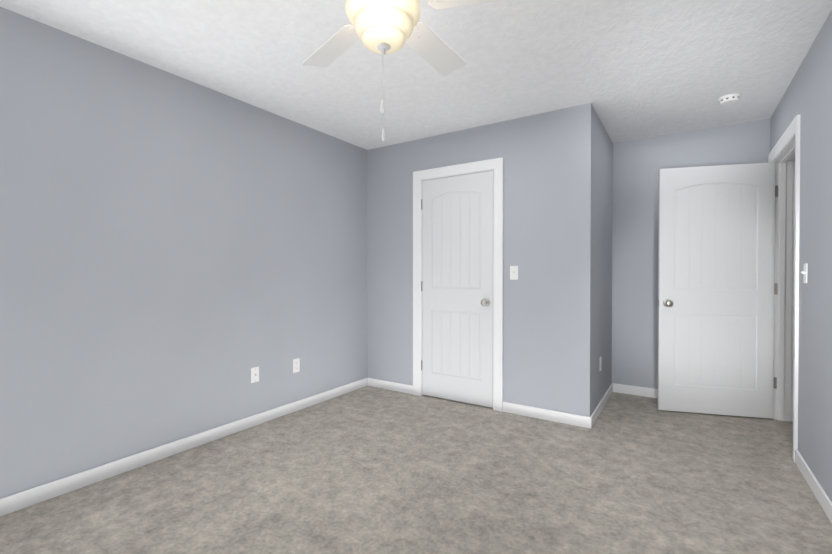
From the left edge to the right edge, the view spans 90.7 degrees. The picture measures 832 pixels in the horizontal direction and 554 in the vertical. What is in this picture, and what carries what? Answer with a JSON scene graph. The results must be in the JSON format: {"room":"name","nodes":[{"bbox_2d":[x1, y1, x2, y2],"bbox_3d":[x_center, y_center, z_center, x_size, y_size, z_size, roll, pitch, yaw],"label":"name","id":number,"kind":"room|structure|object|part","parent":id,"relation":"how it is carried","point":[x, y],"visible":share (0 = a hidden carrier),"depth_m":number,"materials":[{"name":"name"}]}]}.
{"room":"empty bedroom","nodes":[
{"label":"empty bedroom","id":0,"kind":"room"},
{"bbox_2d":[0,7,367,498],"bbox_3d":[-1.387,-0.082,3.011,0.120,2.440,5.580,0,1,33],"label":"wall","id":1,"kind":"structure","parent":0,"point":[180,257],"depth_m":2.53,"materials":[{"name":"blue paint"}]},
{"bbox_2d":[0,377,367,516],"bbox_3d":[-1.641,1.100,2.507,0.013,0.085,4.200,0,1,33],"label":"baseboard","id":2,"kind":"structure","parent":1,"relation":"attached to","point":[31,497],"depth_m":2.52,"materials":[{"name":"white wood"}]},
{"bbox_2d":[251,366,258,382],"bbox_3d":[-1.226,0.747,3.141,0.016,0.115,0.070,0,1,33],"label":"outlet plate","id":3,"kind":"object","parent":1,"relation":"attached to","point":[254,374],"visible":1,"depth_m":3.14,"materials":[{"name":"white plastic"}]},
{"bbox_2d":[293,358,299,372],"bbox_3d":[-1.013,0.749,3.479,0.006,0.115,0.070,0,1,33],"label":"outlet","id":4,"kind":"object","parent":1,"relation":"attached to","point":[294,365],"visible":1,"depth_m":3.48,"materials":[{"name":"white plastic"}]},
{"bbox_2d":[0,386,831,553],"bbox_3d":[0.580,1.200,1.746,4.810,0.100,5.580,0,1,33],"label":"floor","id":5,"kind":"structure","parent":0,"point":[369,470],"depth_m":2.20,"materials":[{"name":"carpet"}]},
{"bbox_2d":[0,0,831,149],"bbox_3d":[0.580,-1.340,1.723,4.810,0.100,5.580,0,1,33],"label":"ceiling","id":6,"kind":"structure","parent":0,"point":[628,70],"depth_m":2.44,"materials":[{"name":"paint"}]},
{"bbox_2d":[302,0,500,141],"bbox_3d":[-0.103,-0.903,1.604,1.174,0.772,1.121,0,1,33],"label":"ceiling fan","id":7,"kind":"object","parent":6,"relation":"hanging from","point":[383,27],"visible":1,"depth_m":1.56,"materials":[{"name":"white wood"}]},
{"bbox_3d":[-0.124,-0.962,1.569,0.288,0.166,0.288,0,1,33],"label":"lamp shade","id":8,"kind":"part","parent":7,"relation":"part of","materials":[{"name":"beige glass"}]},
{"bbox_2d":[718,93,741,104],"bbox_3d":[2.269,-1.281,2.975,0.136,0.041,0.136,0,1,33],"label":"smoke detector","id":9,"kind":"object","parent":6,"relation":"attached to","point":[729,99],"visible":1,"depth_m":2.94,"materials":[{"name":"white plastic"}]},
{"bbox_2d":[367,103,593,416],"bbox_3d":[0.435,-0.088,3.724,2.160,2.440,0.120,0,1,33],"label":"wall","id":10,"kind":"structure","parent":0,"point":[548,183],"depth_m":3.35,"materials":[{"name":"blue paint"}]},
{"bbox_2d":[368,378,412,393],"bbox_3d":[-0.260,1.086,4.107,0.562,0.085,0.013,0,1,33],"label":"baseboard","id":11,"kind":"structure","parent":10,"relation":"attached to","point":[392,386],"depth_m":4.09,"materials":[{"name":"white wood"}]},
{"bbox_2d":[421,199,421,369],"bbox_3d":[0.063,0.076,3.910,0.012,1.620,0.041,0,1,33],"label":"closet door hinges","id":12,"kind":"object","parent":10,"relation":"attached to","point":[421,282],"visible":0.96,"depth_m":3.89,"materials":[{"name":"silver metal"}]},
{"bbox_2d":[422,171,492,407],"bbox_3d":[0.367,0.105,3.721,0.714,2.030,0.161,0,1,33],"label":"closet door","id":13,"kind":"structure","parent":10,"relation":"in","point":[447,325],"depth_m":3.69,"materials":[{"name":"white paint"}]},
{"bbox_2d":[432,191,480,379],"bbox_3d":[0.367,0.105,3.722,0.714,2.030,0.023,0,1,33],"label":"trim","id":14,"kind":"object","parent":13,"relation":"attached to","point":[433,286],"visible":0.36,"depth_m":3.72,"materials":[{"name":"white paint"}]},
{"bbox_3d":[0.627,0.218,3.554,0.096,0.066,0.161,0,1,33],"label":"knob","id":15,"kind":"part","parent":13,"relation":"part of","materials":[{"name":"grey metal"}]},
{"bbox_2d":[413,157,502,411],"bbox_3d":[0.389,0.099,3.755,0.760,2.065,0.120,0,1,33],"label":"door frame","id":16,"kind":"structure","parent":10,"relation":"attached to","point":[421,245],"depth_m":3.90,"materials":[{"name":"white wood"}]},
{"bbox_2d":[510,266,517,279],"bbox_3d":[0.807,-0.035,3.397,0.070,0.115,0.023,0,1,33],"label":"light switch","id":17,"kind":"object","parent":10,"relation":"attached to","point":[513,272],"visible":1,"depth_m":3.40,"materials":[{"name":"white plastic"}]},
{"bbox_2d":[503,402,591,428],"bbox_3d":[1.023,1.093,3.273,0.698,0.085,0.013,0,1,33],"label":"baseboard","id":18,"kind":"structure","parent":10,"relation":"attached to","point":[555,416],"depth_m":3.25,"materials":[{"name":"white wood"}]},
{"bbox_2d":[593,109,612,411],"bbox_3d":[1.601,-0.087,3.646,0.120,2.440,1.020,0,1,33],"label":"wall","id":19,"kind":"structure","parent":0,"point":[602,248],"depth_m":3.54,"materials":[{"name":"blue paint"}]},
{"bbox_2d":[590,384,612,427],"bbox_3d":[1.621,1.091,3.565,0.013,0.085,1.127,0,1,33],"label":"baseboard","id":20,"kind":"structure","parent":19,"relation":"attached to","point":[600,406],"depth_m":3.46,"materials":[{"name":"white wood"}]},
{"bbox_2d":[612,119,769,388],"bbox_3d":[2.117,-0.090,3.991,4.690,2.440,0.120,0,1,33],"label":"wall","id":21,"kind":"structure","parent":0,"point":[638,164],"depth_m":3.89,"materials":[{"name":"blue paint"}]},
{"bbox_2d":[612,383,657,397],"bbox_3d":[2.421,1.089,3.725,1.180,0.085,0.013,0,1,33],"label":"baseboard","id":22,"kind":"structure","parent":21,"relation":"attached to","point":[636,390],"depth_m":3.93,"materials":[{"name":"white wood"}]},
{"bbox_2d":[770,10,831,501],"bbox_3d":[1.515,-0.065,1.127,0.120,2.440,5.340,0,1,33],"label":"wall","id":23,"kind":"structure","parent":0,"point":[807,97],"depth_m":2.21,"materials":[{"name":"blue paint"}]},
{"bbox_2d":[657,162,777,418],"bbox_3d":[2.459,0.108,3.367,0.847,2.030,0.161,0,1,15],"label":"entry door","id":24,"kind":"structure","parent":23,"relation":"in","point":[708,260],"depth_m":3.35,"materials":[{"name":"white paint"}]},
{"bbox_3d":[2.448,0.108,3.385,0.814,2.030,0.006,0,1,15],"label":"frame","id":25,"kind":"part","parent":24,"relation":"part of","materials":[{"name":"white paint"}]},
{"bbox_3d":[2.096,0.219,3.465,0.096,0.066,0.161,0,1,15],"label":"knob","id":26,"kind":"part","parent":24,"relation":"part of","materials":[{"name":"grey metal"}]},
{"bbox_2d":[658,169,757,406],"bbox_3d":[2.444,0.108,3.371,0.814,2.030,0.023,0,1,15],"label":"trim","id":27,"kind":"object","parent":24,"relation":"attached to","point":[741,288],"visible":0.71,"depth_m":3.37,"materials":[{"name":"white paint"}]},
{"bbox_3d":[2.852,0.081,3.269,0.037,1.620,0.041,0,1,15],"label":"entry door hinges","id":28,"kind":"part","parent":24,"relation":"part of","materials":[{"name":"silver metal"}]},
{"bbox_2d":[768,115,799,461],"bbox_3d":[2.670,0.072,2.906,0.154,2.135,1.000,0,1,33],"label":"door frame","id":29,"kind":"structure","parent":23,"relation":"attached to","point":[784,159],"depth_m":3.23,"materials":[{"name":"white wood"}]},
{"bbox_2d":[801,263,807,282],"bbox_3d":[2.245,-0.021,2.382,0.023,0.115,0.070,0,1,33],"label":"light switch","id":30,"kind":"object","parent":23,"relation":"attached to","point":[804,272],"visible":1,"depth_m":2.37,"materials":[{"name":"white plastic"}]},
{"bbox_2d":[795,449,831,523],"bbox_3d":[1.177,1.116,0.739,0.013,0.085,4.277,0,1,33],"label":"baseboard","id":31,"kind":"structure","parent":23,"relation":"attached to","point":[821,495],"depth_m":2.15,"materials":[{"name":"white wood"}]}
]}

